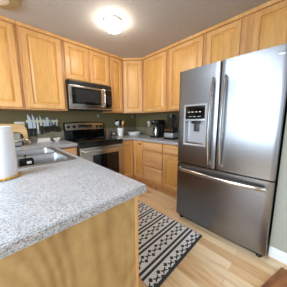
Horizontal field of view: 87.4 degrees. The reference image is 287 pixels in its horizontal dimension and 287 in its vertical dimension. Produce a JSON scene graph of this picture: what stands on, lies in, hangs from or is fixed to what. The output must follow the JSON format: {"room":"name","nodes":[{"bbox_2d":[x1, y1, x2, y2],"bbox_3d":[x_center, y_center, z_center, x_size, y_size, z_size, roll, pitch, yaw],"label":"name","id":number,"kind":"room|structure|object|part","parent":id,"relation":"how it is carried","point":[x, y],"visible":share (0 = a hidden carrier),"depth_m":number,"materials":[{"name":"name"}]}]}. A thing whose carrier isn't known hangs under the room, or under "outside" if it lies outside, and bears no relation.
{"room":"kitchen","nodes":[
{"label":"kitchen","id":0,"kind":"room"},
{"bbox_2d":[0,110,135,130],"bbox_3d":[-2.200,-0.252,1.873,5.700,2.430,0.100,-9,12,-43],"label":"wall","id":1,"kind":"structure","parent":0,"point":[6,116],"depth_m":2.61,"materials":[{"name":"green paint"}]},
{"bbox_2d":[0,15,24,110],"bbox_3d":[-1.883,-0.939,1.758,0.664,1.038,0.347,-9,12,-43],"label":"upper cabinet","id":2,"kind":"object","parent":1,"relation":"attached to","point":[11,87],"visible":1,"depth_m":1.80,"materials":[{"name":"brown wood"}]},
{"bbox_3d":[-1.782,-1.416,1.577,0.664,0.042,0.046,-9,12,-43],"label":"trim","id":3,"kind":"part","parent":2,"relation":"part of","materials":[{"name":"brown wood"}]},
{"bbox_3d":[-1.773,-0.908,1.651,0.487,0.840,0.016,-9,12,-43],"label":"door panel","id":4,"kind":"part","parent":2,"relation":"part of","materials":[{"name":"brown wood"}]},
{"bbox_2d":[15,20,67,111],"bbox_3d":[-1.458,-1.002,2.165,0.514,1.038,0.347,-9,12,-43],"label":"upper cabinet","id":5,"kind":"object","parent":1,"relation":"attached to","point":[41,59],"visible":0.9,"depth_m":2.02,"materials":[{"name":"brown wood"}]},
{"bbox_3d":[-1.357,-1.480,1.984,0.514,0.042,0.046,-9,12,-43],"label":"trim","id":6,"kind":"part","parent":5,"relation":"part of","materials":[{"name":"brown wood"}]},
{"bbox_3d":[-1.349,-0.971,2.056,0.322,0.840,0.016,-9,12,-43],"label":"door panel","id":7,"kind":"part","parent":5,"relation":"part of","materials":[{"name":"brown wood"}]},
{"bbox_2d":[26,120,57,122],"bbox_3d":[-1.586,-0.351,2.373,0.430,0.036,0.022,-9,12,-43],"label":"rack","id":8,"kind":"object","parent":1,"relation":"attached to","point":[26,120],"visible":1,"depth_m":2.36,"materials":[{"name":"beige"}]},
{"bbox_2d":[27,115,32,135],"bbox_3d":[-1.699,-0.271,2.251,0.050,0.320,0.016,-9,12,-43],"label":"kitchen knife","id":9,"kind":"object","parent":8,"relation":"attached to","point":[30,127],"visible":1,"depth_m":2.25,"materials":[{"name":"silver metal"}]},
{"bbox_3d":[-1.701,-0.329,2.245,0.050,0.205,0.002,-9,12,-43],"label":"blade","id":10,"kind":"part","parent":9,"relation":"part of","materials":[{"name":"silver metal"}]},
{"bbox_2d":[32,115,36,135],"bbox_3d":[-1.663,-0.274,2.286,0.036,0.335,0.016,-9,12,-43],"label":"kitchen knife","id":11,"kind":"object","parent":8,"relation":"hanging from","point":[33,119],"visible":1,"depth_m":2.29,"materials":[{"name":"silver metal"}]},
{"bbox_3d":[-1.665,-0.336,2.279,0.036,0.210,0.002,-9,12,-43],"label":"blade","id":12,"kind":"part","parent":11,"relation":"part of","materials":[{"name":"silver metal"}]},
{"bbox_2d":[39,116,42,133],"bbox_3d":[-1.598,-0.289,2.347,0.030,0.285,0.016,-9,12,-43],"label":"kitchen knife","id":13,"kind":"object","parent":8,"relation":"hanging from","point":[39,116],"visible":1,"depth_m":2.35,"materials":[{"name":"silver metal"}]},
{"bbox_2d":[46,117,49,131],"bbox_3d":[-1.536,-0.298,2.407,0.036,0.235,0.016,-9,12,-43],"label":"kitchen knife","id":14,"kind":"object","parent":8,"relation":"hanging from","point":[47,120],"visible":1,"depth_m":2.40,"materials":[{"name":"silver metal"}]},
{"bbox_2d":[27,127,135,142],"bbox_3d":[-1.216,-0.148,2.773,2.848,0.225,0.010,-9,12,-43],"label":"trim","id":15,"kind":"structure","parent":1,"relation":"attached to","point":[52,134],"depth_m":2.54,"materials":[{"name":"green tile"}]},
{"bbox_2d":[62,37,109,86],"bbox_3d":[-1.000,-1.299,2.570,0.760,0.578,0.347,-9,12,-43],"label":"upper cabinet","id":16,"kind":"object","parent":1,"relation":"attached to","point":[82,62],"visible":0.89,"depth_m":2.40,"materials":[{"name":"brown wood"}]},
{"bbox_3d":[-1.030,-1.245,2.327,0.346,0.507,0.020,-9,12,-43],"label":"door","id":17,"kind":"part","parent":16,"relation":"part of","materials":[{"name":"brown wood"}]},
{"bbox_3d":[-1.030,-1.245,2.328,0.223,0.384,0.016,-9,12,-43],"label":"door panel","id":18,"kind":"part","parent":16,"relation":"part of","materials":[{"name":"brown wood"}]},
{"bbox_3d":[-0.898,-1.549,2.423,0.760,0.042,0.046,-9,12,-43],"label":"trim","id":19,"kind":"part","parent":16,"relation":"part of","materials":[{"name":"brown wood"}]},
{"bbox_2d":[65,79,111,111],"bbox_3d":[-0.959,-0.791,2.599,0.748,0.428,0.474,-9,12,-43],"label":"microwave","id":20,"kind":"object","parent":16,"relation":"attached to","point":[81,96],"visible":0.98,"depth_m":2.43,"materials":[{"name":"silver metal"}]},
{"bbox_3d":[-0.900,-0.746,2.440,0.596,0.326,0.029,-9,12,-43],"label":"door","id":21,"kind":"part","parent":20,"relation":"part of","materials":[{"name":"silver metal"}]},
{"bbox_3d":[-0.754,-1.286,2.591,0.342,0.507,0.020,-9,12,-43],"label":"door","id":22,"kind":"part","parent":16,"relation":"part of","materials":[{"name":"brown wood"}]},
{"bbox_3d":[-0.755,-1.286,2.592,0.219,0.384,0.016,-9,12,-43],"label":"door panel","id":23,"kind":"part","parent":16,"relation":"part of","materials":[{"name":"brown wood"}]},
{"bbox_2d":[102,53,123,113],"bbox_3d":[-0.615,-1.129,2.970,0.303,1.038,0.347,-9,12,-43],"label":"upper cabinet","id":24,"kind":"object","parent":1,"relation":"attached to","point":[115,62],"visible":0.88,"depth_m":2.85,"materials":[{"name":"brown wood"}]},
{"bbox_3d":[-0.514,-1.606,2.789,0.303,0.042,0.046,-9,12,-43],"label":"trim","id":25,"kind":"part","parent":24,"relation":"part of","materials":[{"name":"brown wood"}]},
{"bbox_3d":[-0.513,-1.097,2.853,0.253,0.963,0.020,-9,12,-43],"label":"door","id":26,"kind":"part","parent":24,"relation":"part of","materials":[{"name":"brown wood"}]},
{"bbox_3d":[-0.514,-1.097,2.854,0.130,0.840,0.016,-9,12,-43],"label":"door panel","id":27,"kind":"part","parent":24,"relation":"part of","materials":[{"name":"brown wood"}]},
{"bbox_2d":[118,57,151,113],"bbox_3d":[-0.201,-1.164,3.186,0.621,1.038,0.621,-9,12,-43],"label":"upper cabinet","id":28,"kind":"object","parent":1,"relation":"attached to","point":[132,67],"visible":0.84,"depth_m":2.95,"materials":[{"name":"brown wood"}]},
{"bbox_3d":[-0.208,-1.624,2.891,0.392,0.042,0.044,0,9,1],"label":"trim","id":29,"kind":"part","parent":28,"relation":"part of","materials":[{"name":"brown wood"}]},
{"bbox_3d":[-0.205,-1.115,2.959,0.352,0.963,0.020,0,9,1],"label":"door","id":30,"kind":"part","parent":28,"relation":"part of","materials":[{"name":"brown wood"}]},
{"bbox_3d":[-0.205,-1.115,2.960,0.229,0.840,0.016,0,9,1],"label":"door panel","id":31,"kind":"part","parent":28,"relation":"part of","materials":[{"name":"brown wood"}]},
{"bbox_2d":[0,0,269,57],"bbox_3d":[-0.262,-1.200,-0.303,5.700,0.060,5.700,-9,12,-43],"label":"ceiling","id":32,"kind":"structure","parent":0,"point":[148,26],"depth_m":1.77,"materials":[{"name":"white paint"}]},
{"bbox_2d":[0,0,19,9],"bbox_3d":[-1.407,-1.385,1.390,0.420,0.058,0.420,-9,12,-43],"label":"ceiling light","id":33,"kind":"object","parent":32,"relation":"attached to","point":[4,4],"visible":1,"depth_m":1.50,"materials":[{"name":"beige metal"}]},
{"bbox_2d":[103,15,122,33],"bbox_3d":[-0.371,-1.430,1.834,0.232,0.114,0.232,-9,12,-43],"label":"ceiling light","id":34,"kind":"object","parent":32,"relation":"attached to","point":[112,23],"visible":1,"depth_m":1.76,"materials":[{"name":"white glass"}]},
{"bbox_2d":[136,112,178,127],"bbox_3d":[0.806,-0.409,2.780,0.100,2.430,2.757,-9,12,-43],"label":"wall","id":35,"kind":"structure","parent":0,"point":[141,119],"depth_m":3.32,"materials":[{"name":"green paint"}]},
{"bbox_2d":[142,46,169,112],"bbox_3d":[0.312,-1.117,2.847,0.347,1.038,0.609,-9,12,-43],"label":"upper cabinet","id":36,"kind":"object","parent":35,"relation":"attached to","point":[155,64],"visible":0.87,"depth_m":2.70,"materials":[{"name":"brown wood"}]},
{"bbox_3d":[0.200,-1.594,2.670,0.046,0.042,0.609,-9,12,-43],"label":"trim","id":37,"kind":"part","parent":36,"relation":"part of","materials":[{"name":"brown wood"}]},
{"bbox_3d":[0.203,-1.085,2.738,0.016,0.840,0.407,-9,12,-43],"label":"door panel","id":38,"kind":"part","parent":36,"relation":"part of","materials":[{"name":"brown wood"}]},
{"bbox_2d":[136,127,178,134],"bbox_3d":[0.474,-0.206,3.079,0.010,0.225,1.888,-9,12,-43],"label":"trim","id":39,"kind":"structure","parent":35,"relation":"attached to","point":[148,130],"depth_m":3.49,"materials":[{"name":"green paint"}]},
{"bbox_2d":[168,30,205,111],"bbox_3d":[0.737,-1.056,2.412,0.347,1.038,0.611,-9,12,-43],"label":"upper cabinet","id":40,"kind":"object","parent":35,"relation":"attached to","point":[188,53],"visible":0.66,"depth_m":2.30,"materials":[{"name":"brown wood"}]},
{"bbox_3d":[0.627,-1.023,2.304,0.016,0.840,0.434,-9,12,-43],"label":"door panel","id":41,"kind":"part","parent":40,"relation":"part of","materials":[{"name":"brown wood"}]},
{"bbox_3d":[0.626,-1.532,2.235,0.046,0.042,0.611,-9,12,-43],"label":"trim","id":42,"kind":"part","parent":40,"relation":"part of","materials":[{"name":"brown wood"}]},
{"bbox_2d":[205,0,286,64],"bbox_3d":[1.274,-1.205,1.826,0.347,0.578,0.934,-9,12,-43],"label":"upper cabinet","id":43,"kind":"object","parent":35,"relation":"attached to","point":[263,26],"visible":0.75,"depth_m":1.69,"materials":[{"name":"brown wood"}]},
{"bbox_3d":[0.993,-1.195,1.894,0.016,0.384,0.267,-9,12,-43],"label":"door panel","id":44,"kind":"part","parent":43,"relation":"part of","materials":[{"name":"brown wood"}]},
{"bbox_3d":[0.993,-1.195,1.893,0.020,0.507,0.390,-9,12,-43],"label":"door","id":45,"kind":"part","parent":43,"relation":"part of","materials":[{"name":"brown wood"}]},
{"bbox_3d":[1.164,-1.453,1.683,0.046,0.042,0.934,-9,12,-43],"label":"trim","id":46,"kind":"part","parent":43,"relation":"part of","materials":[{"name":"brown wood"}]},
{"bbox_3d":[1.342,-1.144,1.536,0.020,0.507,0.365,-9,12,-43],"label":"door","id":47,"kind":"part","parent":43,"relation":"part of","materials":[{"name":"brown wood"}]},
{"bbox_3d":[1.343,-1.144,1.536,0.016,0.384,0.242,-9,12,-43],"label":"door panel","id":48,"kind":"part","parent":43,"relation":"part of","materials":[{"name":"brown wood"}]},
{"bbox_2d":[138,186,286,286],"bbox_3d":[-0.244,1.263,0.065,5.700,0.060,5.700,-9,12,-43],"label":"floor","id":49,"kind":"structure","parent":0,"point":[214,260],"depth_m":1.31,"materials":[{"name":"brown wood"}]},
{"bbox_2d":[60,146,77,155],"bbox_3d":[-1.286,0.459,2.344,0.330,0.872,0.615,-9,12,-43],"label":"base cabinet","id":50,"kind":"object","parent":49,"relation":"on","point":[73,150],"visible":0.12,"depth_m":2.13,"materials":[{"name":"brown wood"}]},
{"bbox_3d":[-1.075,0.141,2.087,0.290,0.123,0.020,-9,12,-43],"label":"drawer","id":51,"kind":"part","parent":50,"relation":"part of","materials":[{"name":"brown wood"}]},
{"bbox_2d":[0,196,138,286],"bbox_3d":[-1.110,0.605,1.354,0.848,0.874,2.287,-9,12,-43],"label":"base cabinet","id":52,"kind":"object","parent":49,"relation":"on","point":[101,250],"visible":0.34,"depth_m":0.59,"materials":[{"name":"brown wood"}]},
{"bbox_2d":[0,140,145,258],"bbox_3d":[-1.001,0.137,1.379,1.180,0.039,2.327,-9,12,-43],"label":"countertop","id":53,"kind":"structure","parent":52,"relation":"on","point":[46,200],"depth_m":0.64,"materials":[{"name":"stone"}]},
{"bbox_2d":[0,171,20,180],"bbox_3d":[-0.796,0.039,0.834,0.155,0.313,0.156,-9,12,-43],"label":"paper towel holder","id":54,"kind":"object","parent":53,"relation":"on","point":[19,173],"visible":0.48,"depth_m":0.83,"materials":[{"name":"brown wood"}]},
{"bbox_2d":[0,126,18,178],"bbox_3d":[-0.796,0.045,0.835,0.128,0.279,0.128,-9,12,-43],"label":"paper towel roll","id":55,"kind":"object","parent":54,"relation":"on","point":[8,159],"visible":1,"depth_m":0.81,"materials":[{"name":"white paper"}]},
{"bbox_2d":[0,124,27,142],"bbox_3d":[-1.892,-0.120,2.009,0.540,0.282,0.080,-9,12,-43],"label":"cutting board","id":56,"kind":"object","parent":53,"relation":"on","point":[20,128],"visible":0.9,"depth_m":2.13,"materials":[{"name":"brown wood"}]},
{"bbox_2d":[13,132,23,146],"bbox_3d":[-1.676,-0.045,1.868,0.150,0.186,0.308,6,11,39],"label":"toaster","id":57,"kind":"object","parent":53,"relation":"on","point":[17,135],"visible":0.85,"depth_m":1.89,"materials":[{"name":"silver metal"}]},
{"bbox_2d":[14,139,30,142],"bbox_3d":[-1.113,0.049,1.262,0.297,0.161,0.122,-9,12,-43],"label":"kitchen faucet","id":58,"kind":"object","parent":53,"relation":"on","point":[18,140],"visible":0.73,"depth_m":1.32,"materials":[{"name":"silver metal"}]},
{"bbox_2d":[37,138,51,142],"bbox_3d":[-1.554,-0.054,2.343,0.190,0.062,0.090,-9,12,-43],"label":"butter dish","id":59,"kind":"object","parent":53,"relation":"on","point":[39,140],"visible":1,"depth_m":2.31,"materials":[{"name":"white ceramic"}]},
{"bbox_2d":[16,147,76,168],"bbox_3d":[-1.053,0.204,1.386,0.560,0.184,0.840,-9,12,-43],"label":"sink","id":60,"kind":"object","parent":53,"relation":"in","point":[46,155],"visible":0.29,"depth_m":1.47,"materials":[{"name":"silver metal"}]},
{"bbox_2d":[18,155,33,166],"bbox_3d":[-1.025,0.148,1.311,0.100,0.093,0.074,-9,12,-43],"label":"sponge caddy","id":61,"kind":"object","parent":60,"relation":"in","point":[26,161],"visible":0.89,"depth_m":1.29,"materials":[{"name":"black plastic"}]},
{"bbox_3d":[-1.172,0.181,1.550,0.410,0.183,0.367,-9,12,-43],"label":"bowl","id":62,"kind":"part","parent":60,"relation":"part of","materials":[{"name":"silver metal"}]},
{"bbox_3d":[-0.892,0.222,1.263,0.410,0.183,0.367,-9,12,-43],"label":"bowl","id":63,"kind":"part","parent":60,"relation":"part of","materials":[{"name":"silver metal"}]},
{"bbox_3d":[-0.039,0.677,0.820,0.020,0.874,0.022,-9,12,-43],"label":"corner trim","id":64,"kind":"part","parent":52,"relation":"part of","materials":[{"name":"brown wood"}]},
{"bbox_2d":[63,122,123,174],"bbox_3d":[-0.849,0.216,2.649,0.760,1.195,0.754,-9,12,-43],"label":"range","id":65,"kind":"object","parent":49,"relation":"on","point":[107,152],"visible":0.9,"depth_m":2.56,"materials":[{"name":"grey metal"}]},
{"bbox_3d":[-1.085,-0.325,2.811,0.710,0.128,0.012,-9,4,-43],"label":"control panel","id":66,"kind":"part","parent":65,"relation":"part of","materials":[{"name":"silver metal"}]},
{"bbox_2d":[66,136,122,144],"bbox_3d":[-0.856,-0.065,2.612,0.760,0.021,0.635,-9,12,-43],"label":"cooktop","id":67,"kind":"object","parent":65,"relation":"in","point":[83,140],"depth_m":2.54,"materials":[{"name":"black glass"}]},
{"bbox_3d":[-0.644,0.344,2.454,0.752,0.627,0.035,-9,12,-43],"label":"oven door","id":68,"kind":"part","parent":65,"relation":"part of","materials":[{"name":"silver metal"}]},
{"bbox_3d":[-0.611,0.091,2.380,0.720,0.034,0.066,-9,12,-43],"label":"handle","id":69,"kind":"part","parent":65,"relation":"part of","materials":[{"name":"grey metal"}]},
{"bbox_2d":[123,140,145,184],"bbox_3d":[-0.202,0.322,3.203,0.901,0.872,0.878,-9,12,-43],"label":"base cabinet","id":70,"kind":"object","parent":49,"relation":"on","point":[132,149],"visible":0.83,"depth_m":2.87,"materials":[{"name":"brown wood"}]},
{"bbox_3d":[-0.307,0.299,2.861,0.153,0.579,0.016,-9,12,-43],"label":"door panel","id":71,"kind":"part","parent":70,"relation":"part of","materials":[{"name":"brown wood"}]},
{"bbox_3d":[-0.307,0.299,2.860,0.276,0.702,0.020,-9,12,-43],"label":"door","id":72,"kind":"part","parent":70,"relation":"part of","materials":[{"name":"brown wood"}]},
{"bbox_3d":[-0.102,0.296,2.866,0.020,0.702,0.249,-9,12,-43],"label":"door","id":73,"kind":"part","parent":70,"relation":"part of","materials":[{"name":"brown wood"}]},
{"bbox_3d":[-0.102,0.296,2.867,0.016,0.579,0.126,-9,12,-43],"label":"door panel","id":74,"kind":"part","parent":70,"relation":"part of","materials":[{"name":"brown wood"}]},
{"bbox_2d":[106,134,177,144],"bbox_3d":[0.119,-0.084,2.805,0.902,0.039,1.811,-9,12,-43],"label":"countertop","id":75,"kind":"structure","parent":70,"relation":"on","point":[142,137],"depth_m":2.72,"materials":[{"name":"stone"}]},
{"bbox_2d":[117,128,123,136],"bbox_3d":[-0.480,-0.236,3.134,0.144,0.172,0.144,-9,12,-43],"label":"utensil crock","id":76,"kind":"object","parent":75,"relation":"on","point":[119,130],"visible":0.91,"depth_m":3.08,"materials":[{"name":"white ceramic"}]},
{"bbox_2d":[128,132,140,135],"bbox_3d":[-0.201,-0.218,3.339,0.292,0.072,0.292,-9,12,-43],"label":"serving bowl","id":77,"kind":"object","parent":75,"relation":"on","point":[130,133],"visible":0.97,"depth_m":3.25,"materials":[{"name":"white ceramic"}]},
{"bbox_2d":[150,120,164,137],"bbox_3d":[0.262,-0.285,2.876,0.257,0.335,0.180,-9,12,-43],"label":"coffee maker","id":78,"kind":"object","parent":75,"relation":"on","point":[159,129],"visible":0.97,"depth_m":2.83,"materials":[{"name":"black plastic"}]},
{"bbox_3d":[0.326,-0.293,2.937,0.080,0.270,0.170,-9,12,-43],"label":"water tank","id":79,"kind":"part","parent":78,"relation":"part of","materials":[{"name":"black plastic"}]},
{"bbox_2d":[164,114,177,139],"bbox_3d":[0.488,-0.286,2.560,0.196,0.426,0.224,-9,12,-43],"label":"blender","id":80,"kind":"object","parent":75,"relation":"on","point":[170,133],"visible":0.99,"depth_m":2.51,"materials":[{"name":"black plastic"}]},
{"bbox_2d":[167,114,177,127],"bbox_3d":[0.495,-0.382,2.542,0.160,0.230,0.209,-9,12,-43],"label":"jar","id":81,"kind":"object","parent":80,"relation":"on","point":[171,119],"depth_m":2.50,"materials":[{"name":"clear glass"}]},
{"bbox_2d":[143,141,164,192],"bbox_3d":[0.359,0.375,2.821,0.605,0.872,0.453,-9,12,-43],"label":"base cabinet","id":82,"kind":"object","parent":49,"relation":"on","point":[152,151],"visible":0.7,"depth_m":2.59,"materials":[{"name":"brown wood"}]},
{"bbox_3d":[0.150,0.554,2.642,0.020,0.255,0.433,-9,12,-43],"label":"drawer","id":83,"kind":"part","parent":82,"relation":"part of","materials":[{"name":"brown wood"}]},
{"bbox_3d":[0.148,0.282,2.601,0.020,0.255,0.433,-9,12,-43],"label":"drawer","id":84,"kind":"part","parent":82,"relation":"part of","materials":[{"name":"brown wood"}]},
{"bbox_3d":[0.147,0.060,2.568,0.020,0.123,0.433,-9,12,-43],"label":"drawer","id":85,"kind":"part","parent":82,"relation":"part of","materials":[{"name":"brown wood"}]},
{"bbox_2d":[138,200,201,286],"bbox_3d":[-0.116,0.965,1.824,0.775,0.007,1.350,-9,12,-43],"label":"rug","id":86,"kind":"object","parent":49,"relation":"on","point":[164,242],"visible":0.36,"depth_m":1.51,"materials":[{"name":"beige fabric"}]},
{"bbox_2d":[162,144,178,197],"bbox_3d":[0.683,0.422,2.490,0.605,0.872,0.473,-9,12,-43],"label":"base cabinet","id":87,"kind":"object","parent":49,"relation":"on","point":[170,152],"visible":0.44,"depth_m":2.34,"materials":[{"name":"brown wood"}]},
{"bbox_3d":[0.471,0.108,2.236,0.020,0.123,0.444,-9,12,-43],"label":"drawer","id":88,"kind":"part","parent":87,"relation":"part of","materials":[{"name":"brown wood"}]},
{"bbox_3d":[0.474,0.465,2.289,0.020,0.530,0.444,-9,12,-43],"label":"door","id":89,"kind":"part","parent":87,"relation":"part of","materials":[{"name":"brown wood"}]},
{"bbox_3d":[0.475,0.465,2.290,0.016,0.407,0.321,-9,12,-43],"label":"door panel","id":90,"kind":"part","parent":87,"relation":"part of","materials":[{"name":"brown wood"}]},
{"bbox_2d":[176,43,286,257],"bbox_3d":[0.998,0.079,1.753,0.990,1.765,0.906,-9,12,-43],"label":"refrigerator","id":91,"kind":"object","parent":49,"relation":"on","point":[233,111],"visible":1,"depth_m":1.37,"materials":[{"name":"silver metal"}]},
{"bbox_3d":[0.581,-0.173,1.651,0.015,0.080,0.060,-9,12,-43],"label":"dispenser lever","id":92,"kind":"part","parent":91,"relation":"part of","materials":[{"name":"grey plastic"}]},
{"bbox_3d":[0.570,-0.271,1.607,0.046,1.023,0.446,-9,12,-43],"label":"door","id":93,"kind":"part","parent":91,"relation":"part of","materials":[{"name":"silver metal"}]},
{"bbox_3d":[0.638,-0.193,1.444,0.107,0.856,0.022,-9,12,-43],"label":"handle","id":94,"kind":"part","parent":91,"relation":"part of","materials":[{"name":"grey metal"}]},
{"bbox_3d":[0.693,0.337,1.495,0.093,0.036,0.830,-9,12,-43],"label":"handle","id":95,"kind":"part","parent":91,"relation":"part of","materials":[{"name":"grey metal"}]},
{"bbox_3d":[0.714,-0.182,1.366,0.107,0.856,0.022,-9,12,-43],"label":"handle","id":96,"kind":"part","parent":91,"relation":"part of","materials":[{"name":"grey metal"}]},
{"bbox_3d":[0.736,0.600,1.571,0.046,0.668,0.906,-9,12,-43],"label":"freezer drawer","id":97,"kind":"part","parent":91,"relation":"part of","materials":[{"name":"silver metal"}]},
{"bbox_3d":[0.887,-0.225,1.283,0.046,1.023,0.454,-9,12,-43],"label":"door","id":98,"kind":"part","parent":91,"relation":"part of","materials":[{"name":"silver metal"}]},
{"bbox_2d":[261,267,286,286],"bbox_3d":[0.509,1.114,0.762,1.600,0.018,0.300,-5,10,-27],"label":"table","id":99,"kind":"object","parent":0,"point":[279,279],"depth_m":1.14,"materials":[{"name":"brown wood"}]},
{"bbox_2d":[268,116,286,253],"bbox_3d":[2.460,-0.082,0.508,0.915,2.430,2.843,-9,12,-43],"label":"wall","id":100,"kind":"structure","parent":0,"point":[278,240],"depth_m":1.28,"materials":[{"name":"grey paint"}]},
{"bbox_2d":[268,246,286,264],"bbox_3d":[2.085,1.116,0.410,0.016,0.095,2.700,-9,12,-43],"label":"baseboard","id":101,"kind":"structure","parent":100,"relation":"attached to","point":[279,255],"depth_m":1.32,"materials":[{"name":"white paint"}]}
]}

